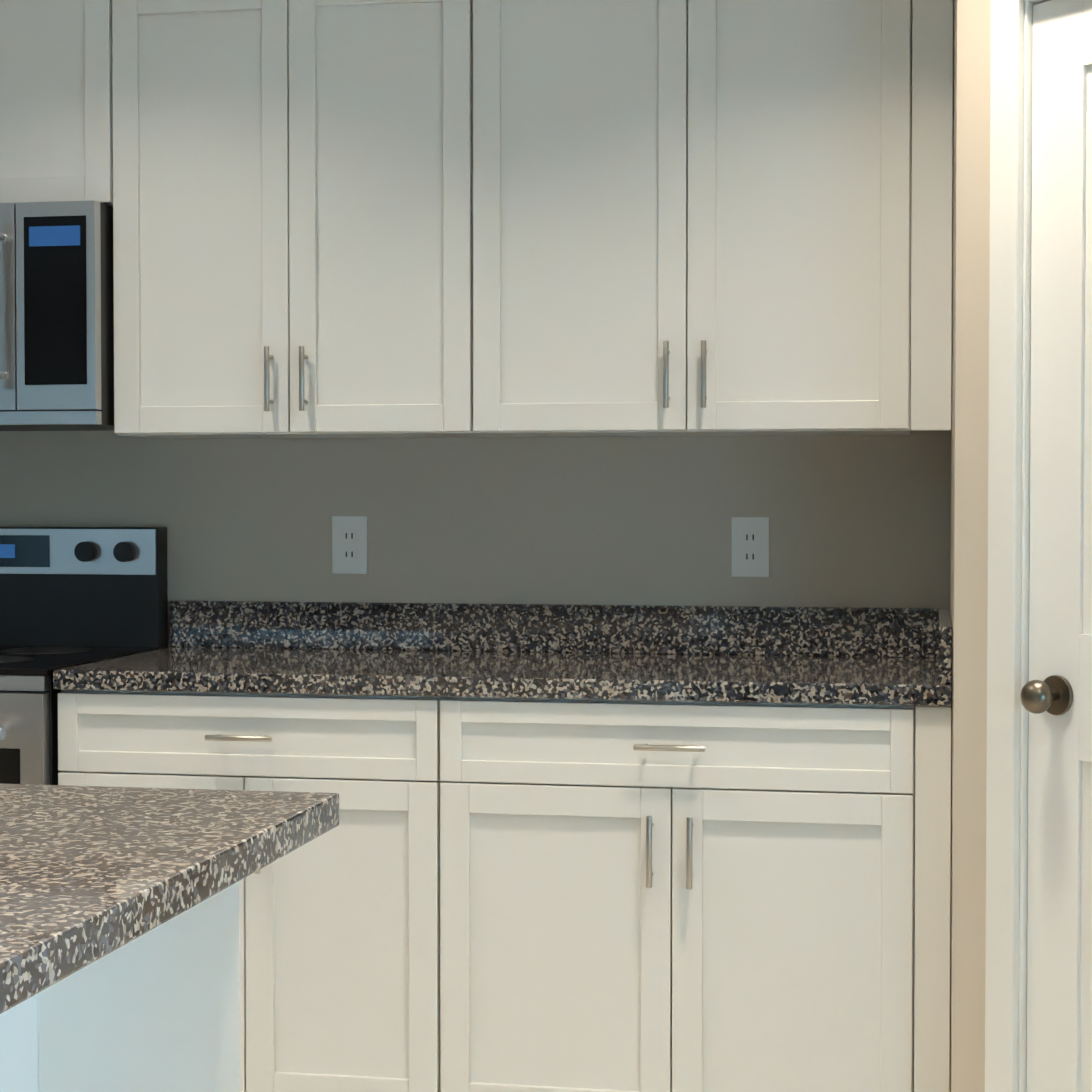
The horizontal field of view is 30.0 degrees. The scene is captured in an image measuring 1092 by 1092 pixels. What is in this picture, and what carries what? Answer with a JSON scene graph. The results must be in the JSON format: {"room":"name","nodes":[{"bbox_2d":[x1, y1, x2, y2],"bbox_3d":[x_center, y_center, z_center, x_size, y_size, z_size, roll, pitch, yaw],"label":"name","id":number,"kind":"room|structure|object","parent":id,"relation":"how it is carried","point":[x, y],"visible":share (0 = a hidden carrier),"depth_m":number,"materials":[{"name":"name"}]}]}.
{"room":"kitchen","nodes":[
{"label":"kitchen","id":0,"kind":"room"},
{"bbox_2d":[0,430,950,646],"bbox_3d":[-1.184,-0.167,4.640,4.357,2.600,0.115,0,1,11],"label":"wall","id":1,"kind":"structure","parent":0,"point":[859,521],"depth_m":4.37,"materials":[{"name":"beige paint"}]},
{"bbox_2d":[0,0,115,207],"bbox_3d":[-1.245,-0.984,4.405,0.784,0.555,0.326,0,1,11],"label":"upper cabinet","id":2,"kind":"object","parent":1,"relation":"attached to","point":[58,57],"depth_m":4.20,"materials":[{"name":"white wood"}]},
{"bbox_2d":[0,200,113,430],"bbox_3d":[-1.257,-0.477,4.356,0.774,0.450,0.447,0,1,11],"label":"microwave","id":3,"kind":"object","parent":2,"relation":"attached to","point":[56,320],"visible":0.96,"depth_m":4.13,"materials":[{"name":"silver metal"}]},
{"bbox_2d":[113,0,503,438],"bbox_3d":[-0.460,-0.687,4.264,0.812,0.914,0.326,0,1,11],"label":"upper cabinet","id":4,"kind":"object","parent":1,"relation":"attached to","point":[308,214],"depth_m":4.11,"materials":[{"name":"white wood"}]},
{"bbox_2d":[332,516,367,573],"bbox_3d":[-0.427,-0.002,4.438,0.078,0.125,0.008,0,1,11],"label":"electrical outlet","id":5,"kind":"object","parent":1,"relation":"attached to","point":[349,544],"visible":1,"depth_m":4.44,"materials":[{"name":"white plastic"}]},
{"bbox_2d":[170,600,936,655],"bbox_3d":[-1.197,0.169,4.579,4.122,0.102,0.022,0,1,11],"label":"backsplash","id":6,"kind":"structure","parent":1,"relation":"attached to","point":[478,627],"depth_m":4.34,"materials":[{"name":"black stone"}]},
{"bbox_2d":[504,0,952,436],"bbox_3d":[0.313,-0.683,4.119,0.992,0.914,0.326,0,1,11],"label":"upper cabinet","id":7,"kind":"object","parent":1,"relation":"attached to","point":[504,218],"depth_m":3.95,"materials":[{"name":"white wood"}]},
{"bbox_2d":[732,517,768,576],"bbox_3d":[0.428,0.002,4.277,0.078,0.125,0.008,0,1,11],"label":"electrical outlet","id":8,"kind":"object","parent":1,"relation":"attached to","point":[750,546],"visible":1,"depth_m":4.28,"materials":[{"name":"white plastic"}]},
{"bbox_2d":[950,0,956,1091],"bbox_3d":[0.815,-0.146,3.798,0.115,2.600,0.800,0,1,11],"label":"wall","id":9,"kind":"structure","parent":0,"point":[952,523],"depth_m":3.68,"materials":[{"name":"beige paint"}]},
{"bbox_2d":[937,608,951,683],"bbox_3d":[0.761,0.186,3.899,0.022,0.102,0.589,0,1,11],"label":"backsplash","id":10,"kind":"structure","parent":9,"relation":"attached to","point":[944,628],"depth_m":3.61,"materials":[{"name":"black stone"}]},
{"bbox_2d":[952,0,990,1091],"bbox_3d":[1.225,-0.119,2.725,0.115,2.600,1.750,-1,2,-34],"label":"wall","id":11,"kind":"structure","parent":0,"point":[971,516],"depth_m":3.39,"materials":[{"name":"beige paint"}]},
{"bbox_2d":[985,0,1050,1091],"bbox_3d":[0.993,0.122,3.057,0.132,2.100,0.772,-1,2,-34],"label":"door frame","id":12,"kind":"structure","parent":11,"relation":"attached to","point":[1010,212],"depth_m":3.30,"materials":[{"name":"white wood"}]},
{"bbox_2d":[1020,0,1091,1091],"bbox_3d":[0.951,0.150,3.022,0.106,2.023,0.655,-1,2,-34],"label":"pantry door","id":13,"kind":"structure","parent":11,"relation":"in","point":[1056,695],"depth_m":3.24,"materials":[{"name":"white wood"}]},
{"bbox_3d":[-2.312,1.278,0.825,7.834,0.100,8.470,0,1,11],"label":"floor","id":14,"kind":"structure","parent":0,"visible":0},
{"bbox_2d":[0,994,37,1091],"bbox_3d":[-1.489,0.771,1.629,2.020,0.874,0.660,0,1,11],"label":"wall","id":15,"kind":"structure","parent":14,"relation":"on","point":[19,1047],"depth_m":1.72,"materials":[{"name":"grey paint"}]},
{"bbox_2d":[0,527,167,784],"bbox_3d":[-1.290,0.554,4.247,0.796,1.178,0.702,0,1,11],"label":"range","id":16,"kind":"object","parent":14,"relation":"on","point":[72,596],"visible":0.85,"depth_m":4.47,"materials":[{"name":"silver metal"}]},
{"bbox_2d":[37,888,239,1091],"bbox_3d":[-1.379,0.756,2.220,2.018,0.874,0.648,0,1,11],"label":"kitchen island","id":17,"kind":"object","parent":14,"relation":"on","point":[163,1015],"depth_m":2.03,"materials":[{"name":"painted wood"},{"name":"granite"}]},
{"bbox_2d":[0,784,338,1013],"bbox_3d":[-1.439,0.309,1.777,2.180,0.038,1.469,0,1,11],"label":"island countertop","id":18,"kind":"structure","parent":17,"relation":"on","point":[88,874],"depth_m":1.92,"materials":[{"name":"grey stone"}]},
{"bbox_2d":[58,692,476,1091],"bbox_3d":[-0.483,0.708,4.154,0.811,0.875,0.619,0,1,11],"label":"base cabinet","id":19,"kind":"object","parent":14,"relation":"on","point":[358,943],"depth_m":3.83,"materials":[{"name":"white wood"}]},
{"bbox_2d":[477,700,950,1091],"bbox_3d":[0.287,0.711,4.009,0.989,0.875,0.619,0,1,11],"label":"base cabinet","id":20,"kind":"object","parent":14,"relation":"on","point":[621,848],"depth_m":3.70,"materials":[{"name":"white wood"}]},
{"bbox_2d":[53,644,951,707],"bbox_3d":[-0.057,0.252,4.056,1.686,0.037,0.631,0,1,11],"label":"countertop","id":21,"kind":"structure","parent":20,"relation":"on","point":[415,673],"depth_m":3.85,"materials":[{"name":"black stone"}]}
]}

